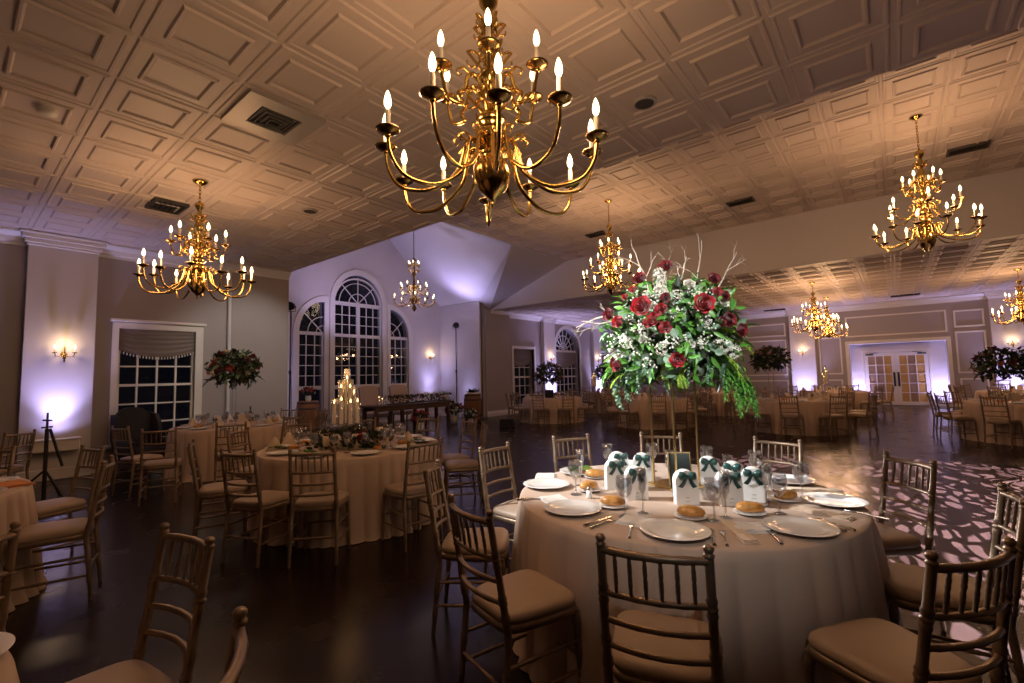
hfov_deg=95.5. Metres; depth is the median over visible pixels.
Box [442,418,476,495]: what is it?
chair
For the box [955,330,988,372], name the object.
trim
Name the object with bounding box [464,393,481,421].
wine barrel
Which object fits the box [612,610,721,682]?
cushion
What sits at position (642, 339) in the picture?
flower
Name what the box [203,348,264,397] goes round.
flower arrangement
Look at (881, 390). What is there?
chair
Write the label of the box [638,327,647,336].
flower
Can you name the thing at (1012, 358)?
centerpiece
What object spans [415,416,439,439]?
chair
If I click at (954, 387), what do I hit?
chair
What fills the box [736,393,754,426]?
chair
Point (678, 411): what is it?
cushion
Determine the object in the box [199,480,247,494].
cushion
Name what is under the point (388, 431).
box
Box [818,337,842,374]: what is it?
trim
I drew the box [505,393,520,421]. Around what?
chair
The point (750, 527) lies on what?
napkin
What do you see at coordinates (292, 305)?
stand
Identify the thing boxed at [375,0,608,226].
chandelier
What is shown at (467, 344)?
wall
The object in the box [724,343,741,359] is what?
flower
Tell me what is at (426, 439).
dinner plate
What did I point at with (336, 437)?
box
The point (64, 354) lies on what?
candle sconce
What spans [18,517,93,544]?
cushion
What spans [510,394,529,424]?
chair
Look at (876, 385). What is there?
chair
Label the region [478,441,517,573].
chair
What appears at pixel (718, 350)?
flower
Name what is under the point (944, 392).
chair
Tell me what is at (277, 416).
napkin
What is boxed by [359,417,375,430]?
chair
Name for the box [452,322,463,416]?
stand
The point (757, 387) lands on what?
chair
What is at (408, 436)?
napkin
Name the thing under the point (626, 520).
napkin
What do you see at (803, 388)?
chair
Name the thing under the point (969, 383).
chair
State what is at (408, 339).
window
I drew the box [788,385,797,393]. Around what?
chair
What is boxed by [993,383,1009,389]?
chair
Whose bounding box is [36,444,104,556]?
chair
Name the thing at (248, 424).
napkin
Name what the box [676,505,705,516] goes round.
bread roll
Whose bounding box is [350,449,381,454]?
dinner plate
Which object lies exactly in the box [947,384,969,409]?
chair
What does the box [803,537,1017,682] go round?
chair
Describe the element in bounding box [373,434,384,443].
box
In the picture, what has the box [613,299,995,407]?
wall
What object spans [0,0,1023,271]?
ceiling
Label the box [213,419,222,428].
napkin
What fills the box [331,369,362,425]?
centerpiece
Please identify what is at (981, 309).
trim
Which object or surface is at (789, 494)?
bread roll
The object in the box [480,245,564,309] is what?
ceiling
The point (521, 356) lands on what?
shade
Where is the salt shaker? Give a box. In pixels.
[586,486,591,498]
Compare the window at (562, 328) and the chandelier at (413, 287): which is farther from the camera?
the window at (562, 328)
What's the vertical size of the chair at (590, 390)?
0.954 m
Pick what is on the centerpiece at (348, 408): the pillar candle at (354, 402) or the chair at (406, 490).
the pillar candle at (354, 402)
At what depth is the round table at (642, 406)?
12.43 m
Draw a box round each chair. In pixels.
[0,429,36,479]
[0,446,15,475]
[0,521,20,631]
[11,455,115,599]
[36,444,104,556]
[66,522,214,682]
[110,407,165,471]
[111,425,164,497]
[137,427,182,506]
[186,439,247,547]
[213,421,246,482]
[219,606,248,682]
[220,448,297,567]
[226,427,253,505]
[263,414,303,448]
[280,408,297,419]
[284,420,311,437]
[287,447,350,568]
[297,410,327,439]
[301,408,325,434]
[358,386,387,428]
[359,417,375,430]
[381,437,443,551]
[388,385,417,425]
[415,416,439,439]
[423,459,509,636]
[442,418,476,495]
[445,421,487,508]
[447,493,581,682]
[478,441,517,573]
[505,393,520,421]
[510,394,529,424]
[513,392,521,417]
[532,394,549,425]
[552,433,592,471]
[558,393,574,424]
[578,392,595,422]
[579,390,594,412]
[583,390,590,417]
[584,391,599,420]
[595,533,723,682]
[599,393,620,427]
[600,392,617,424]
[601,389,612,414]
[616,396,639,430]
[640,432,682,454]
[651,394,667,431]
[675,390,686,396]
[675,393,699,430]
[691,391,707,424]
[692,392,711,427]
[699,388,716,416]
[724,389,741,417]
[728,392,753,430]
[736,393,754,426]
[742,396,771,434]
[747,387,763,404]
[752,436,803,475]
[761,390,775,397]
[778,395,804,438]
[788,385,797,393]
[800,390,815,396]
[802,387,815,396]
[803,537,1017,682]
[818,394,850,438]
[838,387,853,407]
[841,390,855,424]
[846,384,858,389]
[847,393,878,437]
[849,391,876,432]
[860,386,884,418]
[871,385,884,413]
[876,385,894,416]
[876,451,946,631]
[885,482,1023,682]
[927,391,961,437]
[933,393,978,441]
[943,390,962,432]
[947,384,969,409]
[953,385,967,409]
[959,383,973,398]
[979,395,1023,448]
[987,386,1006,396]
[989,389,1010,396]
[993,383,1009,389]
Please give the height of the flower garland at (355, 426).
0.234 m
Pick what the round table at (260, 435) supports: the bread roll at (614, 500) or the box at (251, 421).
the box at (251, 421)
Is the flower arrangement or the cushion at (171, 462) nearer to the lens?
the cushion at (171, 462)
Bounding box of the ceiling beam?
[491,167,1023,309]
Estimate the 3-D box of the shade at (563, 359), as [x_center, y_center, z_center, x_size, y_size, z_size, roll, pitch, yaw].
[2.498,0.875,22.031,0.075,0.727,2.000,-5,-5,39]
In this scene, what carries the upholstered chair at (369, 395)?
on the floor
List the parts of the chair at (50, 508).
seat frame, leg, backrest, leg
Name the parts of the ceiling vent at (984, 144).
louver blade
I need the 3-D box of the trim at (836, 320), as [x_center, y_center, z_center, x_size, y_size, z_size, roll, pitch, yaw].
[13.173,-0.599,19.372,0.780,0.570,0.040,-5,-5,39]
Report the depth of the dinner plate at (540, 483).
3.12 m
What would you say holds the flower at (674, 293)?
on the centerpiece at (652, 310)
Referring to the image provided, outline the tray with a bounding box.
[465,388,478,393]
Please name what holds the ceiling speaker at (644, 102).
attached to the ceiling at (140, 91)
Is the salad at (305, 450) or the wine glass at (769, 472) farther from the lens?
the salad at (305, 450)
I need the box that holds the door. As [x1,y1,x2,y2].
[861,348,935,405]
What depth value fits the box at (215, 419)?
7.78 m
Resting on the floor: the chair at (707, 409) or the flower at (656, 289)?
the chair at (707, 409)
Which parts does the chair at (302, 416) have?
leg, backrest, leg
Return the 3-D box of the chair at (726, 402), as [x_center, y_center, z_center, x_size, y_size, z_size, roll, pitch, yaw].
[7.293,1.999,15.302,0.411,0.954,0.522,-1,-4,-1]
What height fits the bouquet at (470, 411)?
0.539 m
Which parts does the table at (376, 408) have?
leg, leg, leg, leg, leg, leg, leg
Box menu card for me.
[666,452,691,484]
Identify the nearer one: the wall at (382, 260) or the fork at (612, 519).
the fork at (612, 519)
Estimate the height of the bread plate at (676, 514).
0.013 m
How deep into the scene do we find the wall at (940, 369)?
18.04 m
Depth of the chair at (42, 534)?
3.29 m
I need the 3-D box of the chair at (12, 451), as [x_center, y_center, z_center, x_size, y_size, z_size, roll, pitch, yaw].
[-4.787,1.439,4.089,0.413,0.954,0.522,0,-4,-14]
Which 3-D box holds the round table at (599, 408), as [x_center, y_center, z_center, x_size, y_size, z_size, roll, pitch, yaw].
[3.847,2.425,18.721,2.078,0.765,2.081,1,-5,-26]
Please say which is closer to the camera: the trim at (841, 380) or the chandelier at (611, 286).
the chandelier at (611, 286)
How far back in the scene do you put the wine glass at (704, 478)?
2.29 m
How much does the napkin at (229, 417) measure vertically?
0.150 m
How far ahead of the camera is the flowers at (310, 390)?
12.62 m
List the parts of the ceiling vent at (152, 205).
louver blade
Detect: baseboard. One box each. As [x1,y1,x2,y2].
[1,459,139,476]
[320,411,440,427]
[441,411,463,416]
[487,409,517,416]
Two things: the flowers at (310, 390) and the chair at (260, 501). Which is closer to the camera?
the chair at (260, 501)
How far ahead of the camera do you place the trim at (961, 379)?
16.63 m
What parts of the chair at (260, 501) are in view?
leg, backrest, leg, leg, seat frame, leg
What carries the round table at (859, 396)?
on the floor
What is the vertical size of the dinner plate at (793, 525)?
0.020 m
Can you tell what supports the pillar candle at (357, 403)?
on the centerpiece at (348, 408)
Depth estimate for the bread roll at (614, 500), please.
2.54 m
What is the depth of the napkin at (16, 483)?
3.49 m
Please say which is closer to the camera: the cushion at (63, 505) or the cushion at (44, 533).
the cushion at (44, 533)
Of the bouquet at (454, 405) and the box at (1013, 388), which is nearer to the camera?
the box at (1013, 388)
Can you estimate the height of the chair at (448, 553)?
0.954 m
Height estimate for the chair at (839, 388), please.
0.954 m
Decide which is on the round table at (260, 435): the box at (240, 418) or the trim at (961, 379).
the box at (240, 418)
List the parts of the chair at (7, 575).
backrest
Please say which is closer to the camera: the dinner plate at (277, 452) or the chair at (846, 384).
the dinner plate at (277, 452)
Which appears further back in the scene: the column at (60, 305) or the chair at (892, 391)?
the chair at (892, 391)
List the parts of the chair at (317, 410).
leg, backrest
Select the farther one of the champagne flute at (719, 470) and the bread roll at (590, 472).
the bread roll at (590, 472)
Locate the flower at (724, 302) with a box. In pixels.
[720,298,728,306]
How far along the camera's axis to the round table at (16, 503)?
3.31 m
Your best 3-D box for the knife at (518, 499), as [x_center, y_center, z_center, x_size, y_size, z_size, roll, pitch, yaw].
[0.145,0.933,2.766,0.233,0.018,0.020,-1,-4,-5]
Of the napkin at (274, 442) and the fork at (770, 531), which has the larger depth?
the napkin at (274, 442)
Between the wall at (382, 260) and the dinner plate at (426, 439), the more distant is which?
the wall at (382, 260)
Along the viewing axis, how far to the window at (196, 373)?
8.83 m
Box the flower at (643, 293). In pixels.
[642,290,650,298]
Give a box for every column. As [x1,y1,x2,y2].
[14,228,108,481]
[541,316,557,395]
[591,324,602,391]
[784,308,817,395]
[983,289,1023,389]
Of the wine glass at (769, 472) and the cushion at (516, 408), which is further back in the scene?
the cushion at (516, 408)
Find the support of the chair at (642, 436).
on the floor
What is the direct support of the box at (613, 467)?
on the round table at (771, 595)
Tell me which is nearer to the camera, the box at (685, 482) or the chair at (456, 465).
the box at (685, 482)
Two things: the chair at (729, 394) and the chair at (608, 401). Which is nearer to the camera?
the chair at (729, 394)
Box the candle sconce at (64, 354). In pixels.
[52,345,76,361]
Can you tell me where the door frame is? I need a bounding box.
[845,336,956,406]
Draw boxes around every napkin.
[0,480,36,487]
[187,418,196,425]
[200,416,209,424]
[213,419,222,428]
[225,414,232,421]
[242,418,250,426]
[264,416,272,423]
[265,437,282,451]
[273,414,282,420]
[282,432,295,443]
[388,426,395,437]
[403,431,415,443]
[535,473,555,478]
[539,494,566,503]
[614,514,654,527]
[717,520,760,543]
[734,521,781,533]
[785,487,843,492]
[786,504,856,521]
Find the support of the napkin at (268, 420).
on the round table at (260, 435)
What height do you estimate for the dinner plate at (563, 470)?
0.020 m
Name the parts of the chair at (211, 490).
backrest, leg, leg, seat frame, leg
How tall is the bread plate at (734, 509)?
0.013 m
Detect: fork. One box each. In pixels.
[589,518,616,529]
[628,524,633,538]
[719,530,728,546]
[767,530,783,544]
[813,517,855,531]
[842,509,889,520]
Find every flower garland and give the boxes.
[305,427,394,449]
[339,421,370,442]
[383,392,454,404]
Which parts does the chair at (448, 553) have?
leg, backrest, leg, seat frame, leg, leg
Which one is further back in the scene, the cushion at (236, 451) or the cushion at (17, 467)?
the cushion at (236, 451)
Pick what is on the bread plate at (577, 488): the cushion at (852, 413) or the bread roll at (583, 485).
the bread roll at (583, 485)
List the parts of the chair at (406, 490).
leg, leg, seat frame, leg, backrest, leg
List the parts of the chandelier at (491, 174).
flame bulb, flame bulb, arm, flame bulb, arm, flame bulb, arm, flame bulb, flame bulb, arm, arm, arm, arm, flame bulb, arm, arm, arm, flame bulb, arm, arm, arm, arm, flame bulb, flame bulb, flame bulb, arm, arm, arm, flame bulb, flame bulb, flame bulb, flame bulb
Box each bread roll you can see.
[287,444,300,448]
[300,440,309,443]
[373,445,381,449]
[397,440,406,444]
[579,480,598,489]
[586,469,603,475]
[600,495,624,505]
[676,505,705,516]
[736,501,764,512]
[774,489,796,498]
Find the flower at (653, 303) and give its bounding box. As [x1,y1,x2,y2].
[650,301,657,309]
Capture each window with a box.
[104,318,206,448]
[292,296,328,419]
[328,270,386,419]
[387,304,412,411]
[511,346,536,405]
[555,326,582,397]
[601,351,613,388]
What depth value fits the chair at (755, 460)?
3.78 m
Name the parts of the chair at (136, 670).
leg, backrest, leg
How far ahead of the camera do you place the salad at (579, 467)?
3.45 m
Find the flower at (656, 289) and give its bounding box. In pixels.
[654,284,668,299]
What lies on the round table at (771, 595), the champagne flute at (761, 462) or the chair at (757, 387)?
the champagne flute at (761, 462)
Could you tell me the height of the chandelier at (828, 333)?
1.500 m
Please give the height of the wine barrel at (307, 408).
0.950 m
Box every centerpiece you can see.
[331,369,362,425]
[533,361,564,397]
[575,233,760,417]
[590,371,596,387]
[593,363,617,391]
[747,344,792,398]
[821,367,828,383]
[968,345,1023,401]
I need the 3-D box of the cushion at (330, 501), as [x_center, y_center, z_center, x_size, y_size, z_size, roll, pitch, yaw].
[-1.653,1.357,4.035,0.402,0.063,0.402,-1,-4,-7]
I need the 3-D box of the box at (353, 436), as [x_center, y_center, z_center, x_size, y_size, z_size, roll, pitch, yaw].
[-1.648,1.057,4.921,0.112,0.166,0.088,1,-5,-28]
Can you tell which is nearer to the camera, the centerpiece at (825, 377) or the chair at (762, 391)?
the chair at (762, 391)
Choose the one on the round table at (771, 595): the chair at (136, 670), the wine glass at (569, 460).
the wine glass at (569, 460)
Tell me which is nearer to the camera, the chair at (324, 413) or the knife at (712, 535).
the knife at (712, 535)
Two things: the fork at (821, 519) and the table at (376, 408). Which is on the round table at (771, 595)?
the fork at (821, 519)
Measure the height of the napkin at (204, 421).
0.150 m
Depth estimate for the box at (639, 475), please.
2.71 m
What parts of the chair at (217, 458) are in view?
leg, backrest, leg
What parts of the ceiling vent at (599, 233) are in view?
louver blade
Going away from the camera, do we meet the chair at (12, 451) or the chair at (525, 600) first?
the chair at (525, 600)
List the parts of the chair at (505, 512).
leg, backrest, seat frame, leg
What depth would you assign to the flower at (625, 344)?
2.84 m
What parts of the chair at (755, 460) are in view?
leg, backrest, leg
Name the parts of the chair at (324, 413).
leg, backrest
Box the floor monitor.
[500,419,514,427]
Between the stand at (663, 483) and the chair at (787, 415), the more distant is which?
the chair at (787, 415)
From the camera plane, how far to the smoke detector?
4.19 m
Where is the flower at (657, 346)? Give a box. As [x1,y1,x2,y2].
[654,342,666,355]
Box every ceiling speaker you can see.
[302,208,317,213]
[632,95,656,110]
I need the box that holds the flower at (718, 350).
[712,337,732,354]
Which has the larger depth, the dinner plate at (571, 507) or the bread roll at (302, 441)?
the bread roll at (302, 441)
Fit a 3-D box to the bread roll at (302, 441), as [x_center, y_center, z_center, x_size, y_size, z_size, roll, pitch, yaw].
[-2.389,1.157,5.370,0.137,0.042,0.086,-3,-5,25]
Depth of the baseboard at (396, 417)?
16.32 m
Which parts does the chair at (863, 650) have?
leg, seat frame, leg, backrest, leg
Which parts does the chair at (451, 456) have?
leg, backrest, leg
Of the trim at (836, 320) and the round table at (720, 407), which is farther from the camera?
the trim at (836, 320)
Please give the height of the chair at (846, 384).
0.954 m
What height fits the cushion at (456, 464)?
0.063 m
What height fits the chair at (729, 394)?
0.954 m
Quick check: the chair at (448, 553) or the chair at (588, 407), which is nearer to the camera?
the chair at (448, 553)
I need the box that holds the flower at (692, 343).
[686,339,695,347]
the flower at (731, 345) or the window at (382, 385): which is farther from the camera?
the window at (382, 385)
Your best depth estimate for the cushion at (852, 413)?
10.27 m
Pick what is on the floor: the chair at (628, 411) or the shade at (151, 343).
the chair at (628, 411)
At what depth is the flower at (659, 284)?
2.78 m
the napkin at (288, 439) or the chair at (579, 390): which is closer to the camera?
the napkin at (288, 439)
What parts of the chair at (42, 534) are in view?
seat frame, leg, leg, backrest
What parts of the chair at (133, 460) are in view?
leg, backrest, leg, seat frame, leg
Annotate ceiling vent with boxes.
[144,196,189,214]
[221,87,325,145]
[585,230,606,237]
[726,196,755,206]
[763,308,785,311]
[891,293,919,297]
[946,139,990,157]
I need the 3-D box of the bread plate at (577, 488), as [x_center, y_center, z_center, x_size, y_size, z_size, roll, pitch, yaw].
[0.485,0.935,2.942,0.160,0.013,0.160,-5,-5,39]
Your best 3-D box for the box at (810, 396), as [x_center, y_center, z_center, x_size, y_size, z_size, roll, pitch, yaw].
[7.141,1.317,11.105,0.112,0.166,0.088,0,-4,-12]
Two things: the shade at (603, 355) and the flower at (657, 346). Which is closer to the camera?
the flower at (657, 346)
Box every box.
[212,417,220,425]
[237,413,244,422]
[246,415,253,424]
[317,434,328,449]
[329,434,341,450]
[350,433,361,449]
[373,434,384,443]
[384,428,390,443]
[604,458,625,489]
[608,451,628,468]
[624,465,648,499]
[633,452,652,481]
[672,469,699,504]
[700,456,719,486]
[715,469,743,505]
[721,460,743,473]
[741,466,766,502]
[808,393,813,399]
[1002,393,1009,399]
[1009,385,1015,391]
[1012,393,1019,400]
[1017,385,1023,390]
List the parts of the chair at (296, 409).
backrest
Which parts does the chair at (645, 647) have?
leg, backrest, seat frame, leg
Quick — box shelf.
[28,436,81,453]
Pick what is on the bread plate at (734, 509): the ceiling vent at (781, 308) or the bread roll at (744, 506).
the bread roll at (744, 506)
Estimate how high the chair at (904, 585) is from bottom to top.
0.954 m
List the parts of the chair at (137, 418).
armrest, backrest, seat, armrest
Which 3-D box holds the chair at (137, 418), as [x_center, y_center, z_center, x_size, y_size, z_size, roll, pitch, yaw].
[-6.479,1.703,8.114,0.714,1.103,0.662,-3,-5,25]
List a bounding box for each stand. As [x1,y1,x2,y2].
[31,413,63,500]
[288,302,299,428]
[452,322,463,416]
[648,376,706,490]
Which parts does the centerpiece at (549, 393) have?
pot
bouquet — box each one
[410,409,429,431]
[444,401,463,423]
[463,408,477,424]
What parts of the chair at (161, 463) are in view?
leg, leg, backrest, seat frame, leg, leg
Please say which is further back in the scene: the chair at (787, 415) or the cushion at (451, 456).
the chair at (787, 415)
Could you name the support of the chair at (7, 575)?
on the floor
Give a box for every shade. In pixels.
[119,328,194,359]
[514,349,529,366]
[556,352,575,367]
[601,353,607,364]
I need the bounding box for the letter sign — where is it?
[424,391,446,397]
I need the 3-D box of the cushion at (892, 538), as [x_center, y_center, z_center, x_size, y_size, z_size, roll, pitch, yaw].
[2.208,1.182,2.864,0.402,0.063,0.402,-1,-4,0]
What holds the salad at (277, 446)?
on the round table at (364, 477)
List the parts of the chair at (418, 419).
leg, backrest, leg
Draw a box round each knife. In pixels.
[517,498,540,500]
[583,516,612,526]
[710,528,716,546]
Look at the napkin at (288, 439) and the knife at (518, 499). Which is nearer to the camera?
the knife at (518, 499)
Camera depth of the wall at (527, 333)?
20.05 m
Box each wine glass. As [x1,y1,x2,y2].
[568,460,581,495]
[615,475,631,517]
[704,478,722,522]
[768,472,787,514]
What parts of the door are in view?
pane, pull handle, pull handle, pane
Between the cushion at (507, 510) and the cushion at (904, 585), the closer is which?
the cushion at (904, 585)
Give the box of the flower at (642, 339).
[638,335,647,343]
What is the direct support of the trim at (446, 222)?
attached to the ceiling at (855, 142)
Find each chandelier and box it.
[132,179,255,301]
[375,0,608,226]
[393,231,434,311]
[581,199,640,296]
[791,282,840,332]
[809,297,848,338]
[871,113,987,254]
[990,268,1023,324]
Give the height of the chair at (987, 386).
0.954 m
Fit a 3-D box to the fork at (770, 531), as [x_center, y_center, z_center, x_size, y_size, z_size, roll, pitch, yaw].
[1.155,0.859,2.057,0.025,0.015,0.205,-2,-4,12]
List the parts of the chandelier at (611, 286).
arm, arm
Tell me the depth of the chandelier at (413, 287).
13.92 m
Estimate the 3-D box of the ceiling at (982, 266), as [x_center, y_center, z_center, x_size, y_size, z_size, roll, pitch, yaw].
[10.014,-1.643,15.517,19.870,0.021,10.120,-5,-5,39]
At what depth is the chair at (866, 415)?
10.24 m
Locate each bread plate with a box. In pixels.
[576,487,601,491]
[584,475,603,478]
[598,502,627,508]
[674,511,707,520]
[733,507,766,516]
[769,495,801,502]
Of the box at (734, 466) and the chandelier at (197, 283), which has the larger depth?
the chandelier at (197, 283)
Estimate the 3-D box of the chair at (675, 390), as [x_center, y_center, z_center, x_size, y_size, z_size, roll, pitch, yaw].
[5.050,1.964,14.141,0.411,0.954,0.522,-5,-6,44]
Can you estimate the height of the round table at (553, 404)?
0.765 m
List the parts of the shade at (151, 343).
head rail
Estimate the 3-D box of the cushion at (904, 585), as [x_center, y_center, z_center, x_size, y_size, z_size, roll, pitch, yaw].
[1.982,1.135,2.163,0.402,0.063,0.402,-4,-5,36]
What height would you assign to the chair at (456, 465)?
0.954 m
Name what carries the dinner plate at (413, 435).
on the round table at (364, 477)
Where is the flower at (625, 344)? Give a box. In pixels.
[621,337,631,348]
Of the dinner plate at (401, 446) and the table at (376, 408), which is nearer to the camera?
the dinner plate at (401, 446)
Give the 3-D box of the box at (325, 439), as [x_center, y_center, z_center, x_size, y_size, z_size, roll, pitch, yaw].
[-2.017,1.067,4.953,0.112,0.166,0.088,-5,-6,43]
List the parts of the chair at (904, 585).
leg, seat frame, leg, backrest, leg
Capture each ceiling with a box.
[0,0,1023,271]
[389,222,510,305]
[445,27,1023,260]
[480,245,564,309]
[490,234,1023,325]
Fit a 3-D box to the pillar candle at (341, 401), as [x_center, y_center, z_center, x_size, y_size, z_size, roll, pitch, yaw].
[-1.881,0.781,5.133,0.041,0.258,0.040,-3,-5,22]
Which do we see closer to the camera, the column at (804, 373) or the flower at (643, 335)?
the flower at (643, 335)
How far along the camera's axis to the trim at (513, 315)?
19.93 m
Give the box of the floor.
[5,403,1023,682]
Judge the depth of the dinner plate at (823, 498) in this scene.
2.57 m
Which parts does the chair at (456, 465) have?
leg, seat frame, leg, leg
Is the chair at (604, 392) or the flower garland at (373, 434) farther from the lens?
the chair at (604, 392)
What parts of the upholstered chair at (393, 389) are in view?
backrest, seat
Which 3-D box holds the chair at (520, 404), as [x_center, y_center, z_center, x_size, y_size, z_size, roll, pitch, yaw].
[0.315,2.223,16.181,0.522,0.954,0.411,-5,-6,40]
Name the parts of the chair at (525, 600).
leg, backrest, leg, seat frame, leg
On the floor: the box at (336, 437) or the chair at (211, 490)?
the chair at (211, 490)
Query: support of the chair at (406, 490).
on the floor
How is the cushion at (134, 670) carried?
on the chair at (136, 670)
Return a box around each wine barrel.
[295,400,320,431]
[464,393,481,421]
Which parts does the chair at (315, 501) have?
leg, leg, backrest, seat frame, leg, leg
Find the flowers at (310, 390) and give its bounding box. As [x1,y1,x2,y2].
[300,385,316,400]
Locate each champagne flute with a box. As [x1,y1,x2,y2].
[719,470,732,518]
[761,462,774,507]
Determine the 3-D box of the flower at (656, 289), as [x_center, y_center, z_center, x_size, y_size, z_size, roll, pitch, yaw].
[0.882,-0.294,2.754,0.092,0.097,0.092,-3,-32,24]
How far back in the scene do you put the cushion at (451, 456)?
5.84 m
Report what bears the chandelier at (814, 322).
hanging from the ceiling at (982, 266)
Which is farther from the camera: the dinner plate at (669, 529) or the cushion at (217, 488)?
the cushion at (217, 488)
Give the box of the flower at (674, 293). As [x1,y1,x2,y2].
[672,289,683,300]
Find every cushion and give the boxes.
[0,464,23,472]
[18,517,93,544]
[36,497,85,515]
[66,659,172,682]
[120,454,162,461]
[143,458,181,467]
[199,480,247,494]
[217,450,243,458]
[233,490,294,507]
[236,465,253,471]
[295,490,348,507]
[384,480,433,495]
[442,453,468,462]
[442,527,508,555]
[445,459,478,469]
[472,569,574,624]
[493,499,517,519]
[513,407,528,409]
[558,407,572,409]
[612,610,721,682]
[620,410,637,412]
[652,411,664,413]
[676,410,694,412]
[747,412,769,414]
[782,413,802,416]
[808,618,982,682]
[819,414,844,417]
[848,412,872,415]
[849,410,871,412]
[876,523,920,549]
[885,562,996,615]
[935,412,960,414]
[943,415,974,418]
[986,418,1020,422]
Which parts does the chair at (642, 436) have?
leg, backrest, leg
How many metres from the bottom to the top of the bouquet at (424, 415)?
0.608 m
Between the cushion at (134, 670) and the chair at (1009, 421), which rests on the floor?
the chair at (1009, 421)
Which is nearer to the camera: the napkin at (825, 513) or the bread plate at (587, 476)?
the napkin at (825, 513)
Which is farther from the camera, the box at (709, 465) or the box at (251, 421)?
the box at (251, 421)
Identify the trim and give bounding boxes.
[0,226,290,279]
[442,221,566,261]
[491,310,611,330]
[620,293,985,328]
[695,380,788,397]
[703,339,787,376]
[746,323,785,337]
[818,320,839,334]
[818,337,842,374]
[822,379,842,389]
[845,310,947,337]
[953,308,984,327]
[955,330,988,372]
[960,378,989,398]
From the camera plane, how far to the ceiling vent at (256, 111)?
4.38 m
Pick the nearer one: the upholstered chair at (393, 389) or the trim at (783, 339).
the upholstered chair at (393, 389)
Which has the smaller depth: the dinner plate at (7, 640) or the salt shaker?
the dinner plate at (7, 640)
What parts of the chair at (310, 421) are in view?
leg, leg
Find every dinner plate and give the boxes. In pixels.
[0,476,18,481]
[0,632,15,654]
[173,426,192,428]
[188,427,209,429]
[252,424,270,425]
[265,449,298,454]
[295,439,312,442]
[305,452,323,457]
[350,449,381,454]
[392,444,417,448]
[397,434,421,437]
[415,438,434,442]
[523,478,569,488]
[544,499,601,515]
[559,466,598,474]
[640,518,711,540]
[761,515,840,536]
[765,474,816,484]
[801,492,868,507]
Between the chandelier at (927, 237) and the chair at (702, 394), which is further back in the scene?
the chair at (702, 394)
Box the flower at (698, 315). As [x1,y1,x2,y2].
[696,313,711,326]
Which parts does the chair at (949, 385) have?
chair frame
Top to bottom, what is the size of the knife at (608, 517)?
0.018 m
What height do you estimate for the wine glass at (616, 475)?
0.204 m
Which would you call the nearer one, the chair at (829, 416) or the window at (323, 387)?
the chair at (829, 416)
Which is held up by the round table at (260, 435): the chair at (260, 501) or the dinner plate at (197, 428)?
the dinner plate at (197, 428)
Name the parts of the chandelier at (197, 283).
arm, arm, arm, arm, arm, arm, arm, arm, arm, arm, arm, arm, arm, arm, arm, arm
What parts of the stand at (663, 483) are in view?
rod, rod, plate, rod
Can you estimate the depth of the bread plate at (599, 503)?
2.56 m
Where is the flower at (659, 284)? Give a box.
[652,268,666,293]
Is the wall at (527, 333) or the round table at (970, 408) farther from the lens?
the wall at (527, 333)
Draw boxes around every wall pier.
[225,269,288,419]
[484,309,510,416]
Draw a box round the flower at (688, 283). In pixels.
[683,279,695,287]
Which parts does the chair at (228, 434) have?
leg, backrest, seat frame, leg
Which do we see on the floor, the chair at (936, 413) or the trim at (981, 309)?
the chair at (936, 413)
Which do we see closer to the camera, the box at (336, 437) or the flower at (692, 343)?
the flower at (692, 343)
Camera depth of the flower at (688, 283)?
2.72 m
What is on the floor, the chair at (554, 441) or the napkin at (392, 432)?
the chair at (554, 441)
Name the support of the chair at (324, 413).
on the floor
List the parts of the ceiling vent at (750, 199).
louver blade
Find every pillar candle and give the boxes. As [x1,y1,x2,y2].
[332,403,335,423]
[339,388,342,409]
[339,400,342,423]
[345,379,348,422]
[348,388,351,422]
[349,403,352,423]
[352,393,355,422]
[356,402,358,422]
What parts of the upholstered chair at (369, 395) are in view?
backrest, seat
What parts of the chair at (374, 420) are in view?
backrest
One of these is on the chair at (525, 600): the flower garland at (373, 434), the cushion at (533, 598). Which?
the cushion at (533, 598)
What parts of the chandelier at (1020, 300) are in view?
arm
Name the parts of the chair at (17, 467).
leg, seat frame, backrest, leg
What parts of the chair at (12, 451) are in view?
backrest, leg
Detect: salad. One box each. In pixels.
[269,445,286,448]
[297,449,315,452]
[567,464,592,471]
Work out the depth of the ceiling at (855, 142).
8.63 m
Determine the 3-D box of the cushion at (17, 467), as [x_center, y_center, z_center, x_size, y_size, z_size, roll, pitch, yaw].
[-6.498,1.603,5.876,0.402,0.063,0.402,-1,-4,1]
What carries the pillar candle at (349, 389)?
on the centerpiece at (348, 408)
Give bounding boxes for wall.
[0,243,227,463]
[287,239,440,420]
[440,302,482,417]
[480,303,614,416]
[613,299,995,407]
[849,340,951,406]
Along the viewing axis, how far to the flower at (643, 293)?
2.78 m
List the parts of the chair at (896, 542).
leg, seat frame, backrest, leg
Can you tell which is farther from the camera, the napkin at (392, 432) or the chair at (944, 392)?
the chair at (944, 392)
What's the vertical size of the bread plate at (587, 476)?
0.013 m
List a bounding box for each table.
[0,478,47,612]
[0,650,19,682]
[161,420,298,482]
[247,435,443,548]
[359,400,453,430]
[510,463,903,682]
[521,396,585,423]
[582,392,631,412]
[617,397,694,429]
[689,391,750,415]
[754,398,853,435]
[798,390,872,417]
[961,399,1023,445]
[974,390,1023,398]
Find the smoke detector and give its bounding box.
[36,104,58,117]
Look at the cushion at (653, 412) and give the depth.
11.90 m
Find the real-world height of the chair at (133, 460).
0.954 m
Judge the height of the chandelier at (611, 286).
2.170 m
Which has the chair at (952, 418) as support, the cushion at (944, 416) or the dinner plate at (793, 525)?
the cushion at (944, 416)

